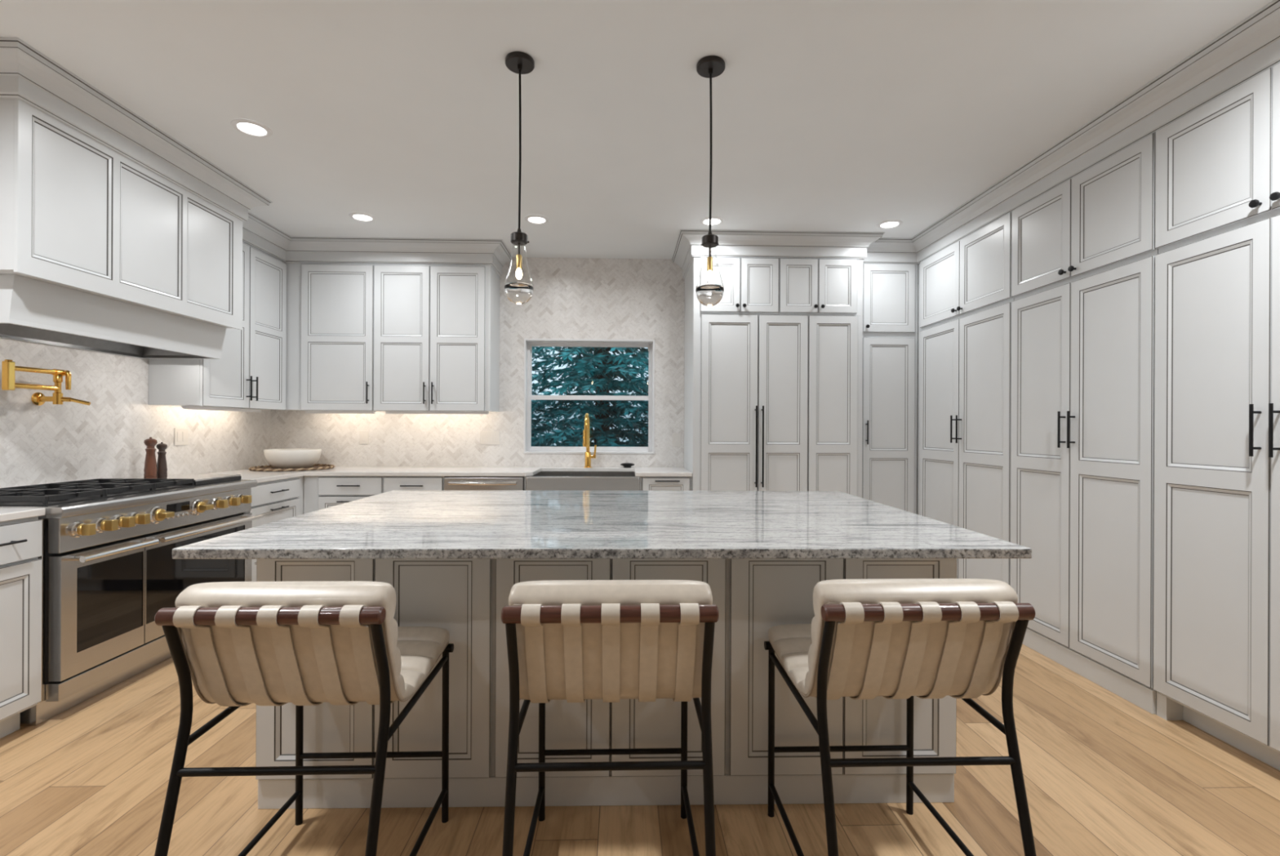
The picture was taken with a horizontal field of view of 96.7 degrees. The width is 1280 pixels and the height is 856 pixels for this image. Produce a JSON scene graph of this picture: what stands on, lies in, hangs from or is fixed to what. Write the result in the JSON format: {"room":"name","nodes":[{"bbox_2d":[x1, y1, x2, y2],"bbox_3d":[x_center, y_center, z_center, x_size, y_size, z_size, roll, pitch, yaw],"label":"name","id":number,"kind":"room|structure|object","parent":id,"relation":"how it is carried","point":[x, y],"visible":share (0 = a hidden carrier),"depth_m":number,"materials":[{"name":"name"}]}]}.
{"room":"kitchen","nodes":[
{"label":"kitchen","id":0,"kind":"room"},
{"bbox_2d":[0,337,271,488],"bbox_3d":[-3.122,-0.128,0.529,0.150,2.745,8.750,0,0,-2],"label":"wall","id":1,"kind":"structure","parent":0,"point":[46,443],"depth_m":3.31,"materials":[{"name":"tile"}]},
{"bbox_2d":[1,359,90,405],"bbox_3d":[-3.009,-0.221,2.856,0.218,0.210,0.313,0,0,-2],"label":"pot filler","id":2,"kind":"object","parent":1,"relation":"attached to","point":[8,367],"visible":1,"depth_m":2.91,"materials":[{"name":"gold metal"}]},
{"bbox_2d":[0,97,242,359],"bbox_3d":[-2.823,-0.946,2.962,0.588,1.018,1.356,0,0,-2],"label":"range hood","id":3,"kind":"object","parent":1,"relation":"attached to","point":[100,251],"visible":1,"depth_m":2.73,"materials":[{"name":"grey paint"}]},
{"bbox_2d":[0,36,272,222],"bbox_3d":[-2.764,-1.414,2.965,0.706,0.170,1.590,0,0,-2],"label":"trim","id":4,"kind":"structure","parent":1,"relation":"attached to","point":[27,75],"depth_m":2.65,"materials":[{"name":"grey paint"}]},
{"bbox_2d":[173,428,187,445],"bbox_3d":[-3.148,0.059,3.905,0.008,0.118,0.118,0,0,-2],"label":"wall outlet","id":5,"kind":"object","parent":1,"relation":"attached to","point":[180,435],"visible":1,"depth_m":3.90,"materials":[{"name":"plastic"}]},
{"bbox_2d":[177,431,181,441],"bbox_3d":[-3.144,0.059,3.882,0.002,0.066,0.032,0,0,-2],"label":"socket","id":6,"kind":"object","parent":5,"relation":"attached to","point":[179,433],"depth_m":3.88,"materials":[{"name":"plastic"}]},
{"bbox_2d":[182,431,186,441],"bbox_3d":[-3.146,0.059,3.928,0.002,0.066,0.032,0,0,-2],"label":"socket","id":7,"kind":"object","parent":5,"relation":"attached to","point":[184,433],"depth_m":3.93,"materials":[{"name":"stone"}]},
{"bbox_2d":[148,241,286,410],"bbox_3d":[-2.964,-0.759,4.099,0.378,1.232,0.918,0,0,-2],"label":"upper cabinet","id":8,"kind":"object","parent":1,"relation":"attached to","point":[250,373],"visible":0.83,"depth_m":4.07,"materials":[{"name":"grey paint"}]},
{"bbox_2d":[180,405,261,412],"bbox_3d":[-2.989,-0.134,4.090,0.042,0.023,0.760,0,0,-2],"label":"light","id":9,"kind":"object","parent":8,"relation":"attached to","point":[188,407],"visible":1,"depth_m":4.01,"materials":[{"name":"white plastic"}]},
{"bbox_2d":[271,257,918,514],"bbox_3d":[-0.172,-0.116,5.072,6.330,2.745,0.150,0,0,-2],"label":"wall","id":10,"kind":"structure","parent":0,"point":[571,298],"depth_m":4.97,"materials":[{"name":"tile"}]},
{"bbox_2d":[285,262,383,411],"bbox_3d":[-2.499,-0.757,4.719,0.706,1.232,0.408,0,0,-2],"label":"upper cabinet","id":11,"kind":"object","parent":10,"relation":"attached to","point":[330,340],"visible":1,"depth_m":4.57,"materials":[{"name":"grey paint"}]},
{"bbox_2d":[305,410,375,413],"bbox_3d":[-2.487,-0.132,4.727,0.560,0.023,0.042,0,0,-2],"label":"light","id":12,"kind":"object","parent":11,"relation":"attached to","point":[306,411],"visible":1,"depth_m":4.71,"materials":[{"name":"white plastic"}]},
{"bbox_2d":[360,431,368,444],"bbox_3d":[-2.389,0.082,4.924,0.075,0.118,0.008,0,0,-2],"label":"wall outlet","id":13,"kind":"object","parent":10,"relation":"attached to","point":[364,435],"visible":1,"depth_m":4.92,"materials":[{"name":"plastic"}]},
{"bbox_2d":[361,433,365,441],"bbox_3d":[-2.389,0.082,4.921,0.032,0.066,0.002,0,0,-2],"label":"socket","id":14,"kind":"object","parent":13,"relation":"attached to","point":[363,435],"depth_m":4.92,"materials":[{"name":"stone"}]},
{"bbox_2d":[242,211,513,276],"bbox_3d":[-1.963,-1.411,4.306,1.978,0.170,0.924,0,0,-14],"label":"trim","id":15,"kind":"structure","parent":10,"relation":"attached to","point":[257,233],"depth_m":4.54,"materials":[{"name":"grey paint"}]},
{"bbox_2d":[373,263,499,412],"bbox_3d":[-1.683,-0.754,4.744,0.928,1.232,0.408,0,0,-2],"label":"upper cabinet","id":16,"kind":"object","parent":10,"relation":"attached to","point":[437,326],"visible":1,"depth_m":4.59,"materials":[{"name":"grey paint"}]},
{"bbox_2d":[385,410,488,414],"bbox_3d":[-1.687,-0.129,4.741,0.840,0.023,0.042,0,0,-2],"label":"light","id":17,"kind":"object","parent":16,"relation":"attached to","point":[386,411],"visible":0.96,"depth_m":4.72,"materials":[{"name":"white plastic"}]},
{"bbox_2d":[480,431,499,444],"bbox_3d":[-1.309,0.087,4.957,0.165,0.118,0.008,0,0,-2],"label":"wall outlet","id":18,"kind":"object","parent":10,"relation":"attached to","point":[486,437],"visible":1,"depth_m":4.96,"materials":[{"name":"plastic"}]},
{"bbox_2d":[482,434,486,441],"bbox_3d":[-1.355,0.086,4.953,0.032,0.066,0.002,0,0,-2],"label":"socket","id":19,"kind":"object","parent":18,"relation":"attached to","point":[484,436],"depth_m":4.95,"materials":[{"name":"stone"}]},
{"bbox_2d":[488,434,491,441],"bbox_3d":[-1.309,0.087,4.955,0.032,0.066,0.002,0,0,-2],"label":"socket","id":20,"kind":"object","parent":18,"relation":"attached to","point":[489,435],"depth_m":4.95,"materials":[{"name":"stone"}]},
{"bbox_2d":[493,434,497,441],"bbox_3d":[-1.263,0.087,4.956,0.032,0.066,0.002,0,0,-2],"label":"socket","id":21,"kind":"object","parent":18,"relation":"attached to","point":[495,436],"depth_m":4.95,"materials":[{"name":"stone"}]},
{"bbox_2d":[523,338,654,453],"bbox_3d":[-0.446,-0.277,5.061,1.143,1.004,0.156,0,0,-2],"label":"window","id":22,"kind":"structure","parent":10,"relation":"in","point":[529,344],"depth_m":5.06,"materials":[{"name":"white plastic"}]},
{"bbox_2d":[778,257,862,315],"bbox_3d":[1.393,-1.117,4.698,0.658,0.481,0.691,0,0,-2],"label":"upper cabinet","id":23,"kind":"object","parent":10,"relation":"attached to","point":[806,286],"visible":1,"depth_m":4.39,"materials":[{"name":"grey paint"}]},
{"bbox_2d":[671,0,1279,279],"bbox_3d":[1.912,-1.395,3.456,1.755,0.170,4.412,0,0,-34],"label":"trim","id":24,"kind":"structure","parent":10,"relation":"attached to","point":[1251,46],"depth_m":2.98,"materials":[{"name":"grey paint"}]},
{"bbox_3d":[0.323,0.103,5.008,0.075,0.118,0.008,0,0,-2],"label":"wall outlet","id":25,"kind":"object","parent":10,"relation":"attached to","visible":0},
{"bbox_2d":[675,435,678,443],"bbox_3d":[0.323,0.103,5.005,0.032,0.066,0.002,0,0,-2],"label":"socket","id":26,"kind":"object","parent":25,"relation":"attached to","point":[676,437],"depth_m":5.00,"materials":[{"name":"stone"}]},
{"bbox_2d":[0,0,1273,259],"bbox_3d":[-0.030,-1.538,0.699,6.330,0.100,8.900,0,0,-2],"label":"ceiling","id":27,"kind":"structure","parent":0,"point":[828,115],"depth_m":2.56,"materials":[{"name":"paint"}]},
{"bbox_2d":[230,119,272,137],"bbox_3d":[-1.935,-1.491,2.836,0.174,0.008,0.174,0,0,-2],"label":"recessed light","id":28,"kind":"object","parent":27,"relation":"in","point":[249,127],"visible":1,"depth_m":2.83,"materials":[{"name":"white plastic"}]},
{"bbox_2d":[348,212,376,222],"bbox_3d":[-1.966,-1.491,4.029,0.174,0.008,0.174,0,0,-2],"label":"recessed light","id":29,"kind":"object","parent":27,"relation":"in","point":[364,217],"visible":1,"depth_m":4.02,"materials":[{"name":"white plastic"}]},
{"bbox_2d":[504,51,534,304],"bbox_3d":[-0.489,-0.996,2.306,0.116,0.988,0.116,0,0,-2],"label":"pendant lamp","id":30,"kind":"object","parent":27,"relation":"hanging from","point":[520,63],"visible":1,"depth_m":2.29,"materials":[{"name":"brown metal"}]},
{"bbox_2d":[515,254,521,269],"bbox_3d":[-0.490,-0.673,2.306,0.023,0.056,0.023,0,0,-2],"label":"socket","id":31,"kind":"object","parent":30,"relation":"attached to","point":[518,257],"depth_m":2.30,"materials":[{"name":"gold metal"}]},
{"bbox_2d":[524,214,549,224],"bbox_3d":[-0.737,-1.486,4.062,0.174,0.008,0.174,0,0,-2],"label":"recessed light","id":32,"kind":"object","parent":27,"relation":"in","point":[533,219],"visible":1,"depth_m":4.05,"materials":[{"name":"white plastic"}]},
{"bbox_2d":[695,55,724,306],"bbox_3d":[0.287,-0.993,2.326,0.116,0.988,0.116,0,0,-2],"label":"pendant lamp","id":33,"kind":"object","parent":27,"relation":"hanging from","point":[709,67],"visible":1,"depth_m":2.31,"materials":[{"name":"brown metal"}]},
{"bbox_2d":[706,257,712,271],"bbox_3d":[0.286,-0.670,2.326,0.023,0.056,0.023,0,0,-2],"label":"bulb","id":34,"kind":"object","parent":33,"relation":"attached to","point":[709,260],"depth_m":2.32,"materials":[{"name":"gold metal"}]},
{"bbox_2d":[699,217,724,226],"bbox_3d":[0.516,-1.481,4.083,0.174,0.008,0.174,0,0,-2],"label":"recessed light","id":35,"kind":"object","parent":27,"relation":"in","point":[714,220],"visible":0.95,"depth_m":4.08,"materials":[{"name":"white plastic"}]},
{"bbox_2d":[876,219,902,228],"bbox_3d":[1.811,-1.476,4.128,0.174,0.008,0.174,0,0,-2],"label":"recessed light","id":36,"kind":"object","parent":27,"relation":"in","point":[894,223],"visible":1,"depth_m":4.11,"materials":[{"name":"white plastic"}]},
{"bbox_2d":[0,644,1279,855],"bbox_3d":[-0.042,1.307,0.699,6.330,0.100,8.900,0,0,-2],"label":"floor","id":37,"kind":"structure","parent":0,"point":[1104,775],"depth_m":1.88,"materials":[{"name":"brown wood"}]},
{"bbox_2d":[0,516,41,738],"bbox_3d":[-2.760,0.804,1.993,0.668,0.883,0.715,0,0,-2],"label":"base cabinet","id":38,"kind":"object","parent":37,"relation":"on","point":[20,540],"visible":1,"depth_m":2.28,"materials":[{"name":"grey paint"}]},
{"bbox_2d":[0,508,44,522],"bbox_3d":[-2.776,0.347,1.985,0.634,0.030,0.740,0,0,-2],"label":"countertop","id":39,"kind":"structure","parent":38,"relation":"on","point":[6,514],"depth_m":2.28,"materials":[{"name":"white stone"}]},
{"bbox_2d":[0,474,263,726],"bbox_3d":[-2.750,0.767,3.003,0.732,0.958,1.270,0,0,-2],"label":"gas range","id":40,"kind":"object","parent":37,"relation":"on","point":[108,566],"visible":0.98,"depth_m":2.68,"materials":[{"name":"silver metal"}]},
{"bbox_2d":[0,479,257,518],"bbox_3d":[-2.774,0.339,3.003,0.680,0.077,1.270,0,0,-2],"label":"cooktop","id":41,"kind":"object","parent":40,"relation":"in","point":[83,499],"depth_m":2.77,"materials":[{"name":"metal"}]},
{"bbox_2d":[143,437,157,476],"bbox_3d":[-2.995,0.174,3.481,0.063,0.238,0.063,0,0,-2],"label":"pepper mill","id":42,"kind":"object","parent":40,"relation":"on","point":[150,469],"visible":1,"depth_m":3.46,"materials":[{"name":"brown wood"}]},
{"bbox_2d":[155,442,167,475],"bbox_3d":[-2.990,0.191,3.557,0.055,0.205,0.055,0,0,-2],"label":"pepper mill","id":43,"kind":"object","parent":40,"relation":"on","point":[162,466],"visible":0.92,"depth_m":3.54,"materials":[{"name":"brown wood"}]},
{"bbox_2d":[244,476,303,581],"bbox_3d":[-2.825,0.804,3.982,0.661,0.883,0.665,0,0,-2],"label":"base cabinet","id":44,"kind":"object","parent":37,"relation":"on","point":[283,499],"visible":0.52,"depth_m":3.95,"materials":[{"name":"grey paint"}]},
{"bbox_2d":[203,466,692,483],"bbox_3d":[-1.380,0.352,4.325,3.570,0.030,1.267,0,0,-2],"label":"countertop","id":45,"kind":"structure","parent":44,"relation":"on","point":[246,474],"depth_m":4.38,"materials":[{"name":"white stone"}]},
{"bbox_2d":[248,463,334,471],"bbox_3d":[-2.805,0.319,4.601,0.596,0.025,0.597,0,0,-2],"label":"woven placemat","id":46,"kind":"object","parent":45,"relation":"on","point":[316,467],"visible":0.73,"depth_m":4.44,"materials":[{"name":"beige wicker"}]},
{"bbox_2d":[263,448,321,468],"bbox_3d":[-2.805,0.246,4.601,0.402,0.148,0.402,0,0,-2],"label":"serving bowl","id":47,"kind":"object","parent":46,"relation":"on","point":[300,458],"visible":1,"depth_m":4.46,"materials":[{"name":"white ceramic"}]},
{"bbox_2d":[525,471,639,490],"bbox_3d":[-0.446,0.494,4.612,0.874,0.242,0.514,0,0,-2],"label":"sink","id":48,"kind":"object","parent":45,"relation":"in","point":[541,481],"visible":0.44,"depth_m":4.36,"materials":[{"name":"silver metal"}]},
{"bbox_2d":[530,471,635,476],"bbox_3d":[-0.440,0.492,4.626,0.826,0.237,0.486,0,0,-2],"label":"basin","id":49,"kind":"object","parent":48,"relation":"in","point":[541,473],"depth_m":4.86,"materials":[{"name":"silver metal"}]},
{"bbox_2d":[582,413,596,467],"bbox_3d":[-0.426,0.106,4.823,0.108,0.470,0.230,0,0,-2],"label":"kitchen faucet","id":50,"kind":"object","parent":45,"relation":"on","point":[586,432],"visible":1,"depth_m":4.88,"materials":[{"name":"gold metal"}]},
{"bbox_2d":[620,462,634,467],"bbox_3d":[-0.109,0.325,4.924,0.103,0.036,0.103,0,0,37],"label":"soap dish","id":51,"kind":"object","parent":45,"relation":"on","point":[626,464],"visible":1,"depth_m":4.89,"materials":[{"name":"black metal"}]},
{"bbox_2d":[154,581,453,855],"bbox_3d":[-0.840,0.813,1.501,0.500,0.887,0.651,0,0,-2],"label":"bar stool","id":52,"kind":"object","parent":37,"relation":"on","point":[301,644],"visible":1,"depth_m":1.34,"materials":[{"name":"beige leather"}]},
{"bbox_2d":[174,581,449,703],"bbox_3d":[-0.841,0.537,1.566,0.486,0.335,0.514,0,0,-2],"label":"cushion","id":53,"kind":"object","parent":52,"relation":"on","point":[248,664],"depth_m":1.35,"materials":[{"name":"beige leather"}]},
{"bbox_2d":[303,475,383,514],"bbox_3d":[-2.266,0.806,4.605,0.598,0.883,0.651,0,0,-2],"label":"base cabinet","id":54,"kind":"object","parent":37,"relation":"on","point":[320,492],"visible":0.28,"depth_m":4.32,"materials":[{"name":"grey paint"}]},
{"bbox_2d":[383,475,444,493],"bbox_3d":[-1.739,0.808,4.621,0.453,0.883,0.651,0,0,-2],"label":"base cabinet","id":55,"kind":"object","parent":37,"relation":"on","point":[390,483],"visible":0.23,"depth_m":4.33,"materials":[{"name":"grey paint"}]},
{"bbox_2d":[444,476,524,490],"bbox_3d":[-1.206,0.811,4.620,0.608,0.882,0.686,0,0,-2],"label":"dishwasher","id":56,"kind":"object","parent":37,"relation":"on","point":[451,483],"visible":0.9,"depth_m":4.34,"materials":[{"name":"metal"}]},
{"bbox_2d":[524,475,641,490],"bbox_3d":[-0.449,0.814,4.658,0.902,0.883,0.658,0,0,-2],"label":"base cabinet","id":57,"kind":"object","parent":37,"relation":"on","point":[526,476],"visible":0.02,"depth_m":4.40,"materials":[{"name":"grey paint"}]},
{"bbox_2d":[255,559,956,808],"bbox_3d":[-0.109,0.815,2.477,2.330,0.883,1.197,0,0,-1],"label":"kitchen island","id":58,"kind":"object","parent":37,"relation":"on","point":[466,598],"visible":0.54,"depth_m":1.89,"materials":[{"name":"grey paint"}]},
{"bbox_2d":[172,490,1031,559],"bbox_3d":[-0.105,0.358,2.366,2.444,0.030,1.500,0,0,-1],"label":"island countertop","id":59,"kind":"structure","parent":58,"relation":"on","point":[393,524],"depth_m":1.91,"materials":[{"name":"grey stone"}]},
{"bbox_2d":[501,579,719,855],"bbox_3d":[-0.075,0.816,1.525,0.500,0.887,0.651,0,0,-2],"label":"bar stool","id":60,"kind":"object","parent":37,"relation":"on","point":[643,640],"visible":1,"depth_m":1.35,"materials":[{"name":"beige leather"}]},
{"bbox_2d":[508,579,712,699],"bbox_3d":[-0.076,0.541,1.589,0.486,0.335,0.514,0,0,-2],"label":"cushion","id":61,"kind":"object","parent":60,"relation":"on","point":[596,660],"depth_m":1.36,"materials":[{"name":"beige leather"}]},
{"bbox_2d":[641,476,692,490],"bbox_3d":[0.199,0.816,4.681,0.389,0.883,0.651,0,0,-2],"label":"base cabinet","id":62,"kind":"object","parent":37,"relation":"on","point":[648,483],"visible":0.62,"depth_m":4.39,"materials":[{"name":"grey paint"}]},
{"bbox_2d":[684,313,808,491],"bbox_3d":[0.841,0.191,4.671,0.885,2.138,0.710,0,0,-2],"label":"refrigerator","id":63,"kind":"object","parent":37,"relation":"on","point":[746,375],"visible":0.65,"depth_m":4.38,"materials":[{"name":"grey paint"}]},
{"bbox_2d":[684,257,778,328],"bbox_3d":[0.733,-1.119,4.677,0.660,0.481,0.691,0,0,-2],"label":"upper cabinet","id":64,"kind":"object","parent":63,"relation":"on","point":[751,285],"visible":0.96,"depth_m":4.37,"materials":[{"name":"grey paint"}]},
{"bbox_2d":[807,315,862,497],"bbox_3d":[1.500,0.194,4.718,0.431,2.138,0.658,0,0,-2],"label":"tall cabinet","id":65,"kind":"object","parent":37,"relation":"on","point":[835,342],"visible":0.44,"depth_m":4.40,"materials":[{"name":"grey paint"}]},
{"bbox_2d":[862,263,917,514],"bbox_3d":[1.966,-0.045,4.772,0.492,2.620,0.578,0,0,-2],"label":"tall cabinet","id":66,"kind":"object","parent":37,"relation":"on","point":[890,291],"visible":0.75,"depth_m":4.53,"materials":[{"name":"grey paint"}]},
{"bbox_2d":[764,578,1036,855],"bbox_3d":[0.666,0.819,1.548,0.500,0.887,0.651,0,0,-2],"label":"bar stool","id":67,"kind":"object","parent":37,"relation":"on","point":[864,638],"visible":1,"depth_m":1.38,"materials":[{"name":"beige leather"}]},
{"bbox_2d":[768,578,1017,697],"bbox_3d":[0.665,0.544,1.612,0.486,0.335,0.514,0,0,-2],"label":"cushion","id":68,"kind":"object","parent":67,"relation":"on","point":[866,659],"depth_m":1.39,"materials":[{"name":"beige leather"}]},
{"bbox_2d":[917,212,1013,586],"bbox_3d":[2.527,-0.043,4.001,0.698,2.620,1.110,0,0,-2],"label":"pantry cabinet","id":69,"kind":"object","parent":37,"relation":"on","point":[965,299],"visible":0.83,"depth_m":3.85,"materials":[{"name":"grey paint"}]},
{"bbox_2d":[1010,133,1158,715],"bbox_3d":[2.558,-0.043,2.982,0.698,2.620,0.921,0,0,-2],"label":"pantry cabinet","id":70,"kind":"object","parent":37,"relation":"on","point":[1083,251],"visible":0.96,"depth_m":2.86,"materials":[{"name":"grey paint"}]},
{"bbox_2d":[1153,62,1279,770],"bbox_3d":[2.587,-0.042,2.062,0.698,2.620,0.913,0,0,-2],"label":"pantry cabinet","id":71,"kind":"object","parent":37,"relation":"on","point":[1216,587],"visible":1,"depth_m":2.24,"materials":[{"name":"grey paint"}]},
{"label":"outside","id":72,"kind":"structure","parent":0,"visible":0},
{"bbox_3d":[-0.706,1.654,22.589,50.000,0.100,34.800,0,0,-2],"label":"ground","id":73,"kind":"structure","parent":72,"visible":0},
{"bbox_2d":[531,346,568,446],"bbox_3d":[-3.704,-1.619,14.578,4.445,7.558,4.526,0,0,-31],"label":"conifer tree","id":74,"kind":"object","parent":73,"relation":"on","point":[533,427],"visible":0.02,"depth_m":14.64,"materials":[{"name":"green plant"}]},
{"bbox_2d":[531,346,648,447],"bbox_3d":[-0.727,-0.867,9.242,4.561,5.838,4.617,0,0,-31],"label":"conifer tree","id":75,"kind":"object","parent":73,"relation":"on","point":[603,416],"visible":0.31,"depth_m":8.83,"materials":[{"name":"green plant"}]},
{"bbox_2d":[609,353,648,444],"bbox_3d":[1.033,-1.549,15.227,4.499,7.660,4.618,0,0,5],"label":"conifer tree","id":76,"kind":"object","parent":73,"relation":"on","point":[646,377],"visible":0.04,"depth_m":15.02,"materials":[{"name":"green plant"}]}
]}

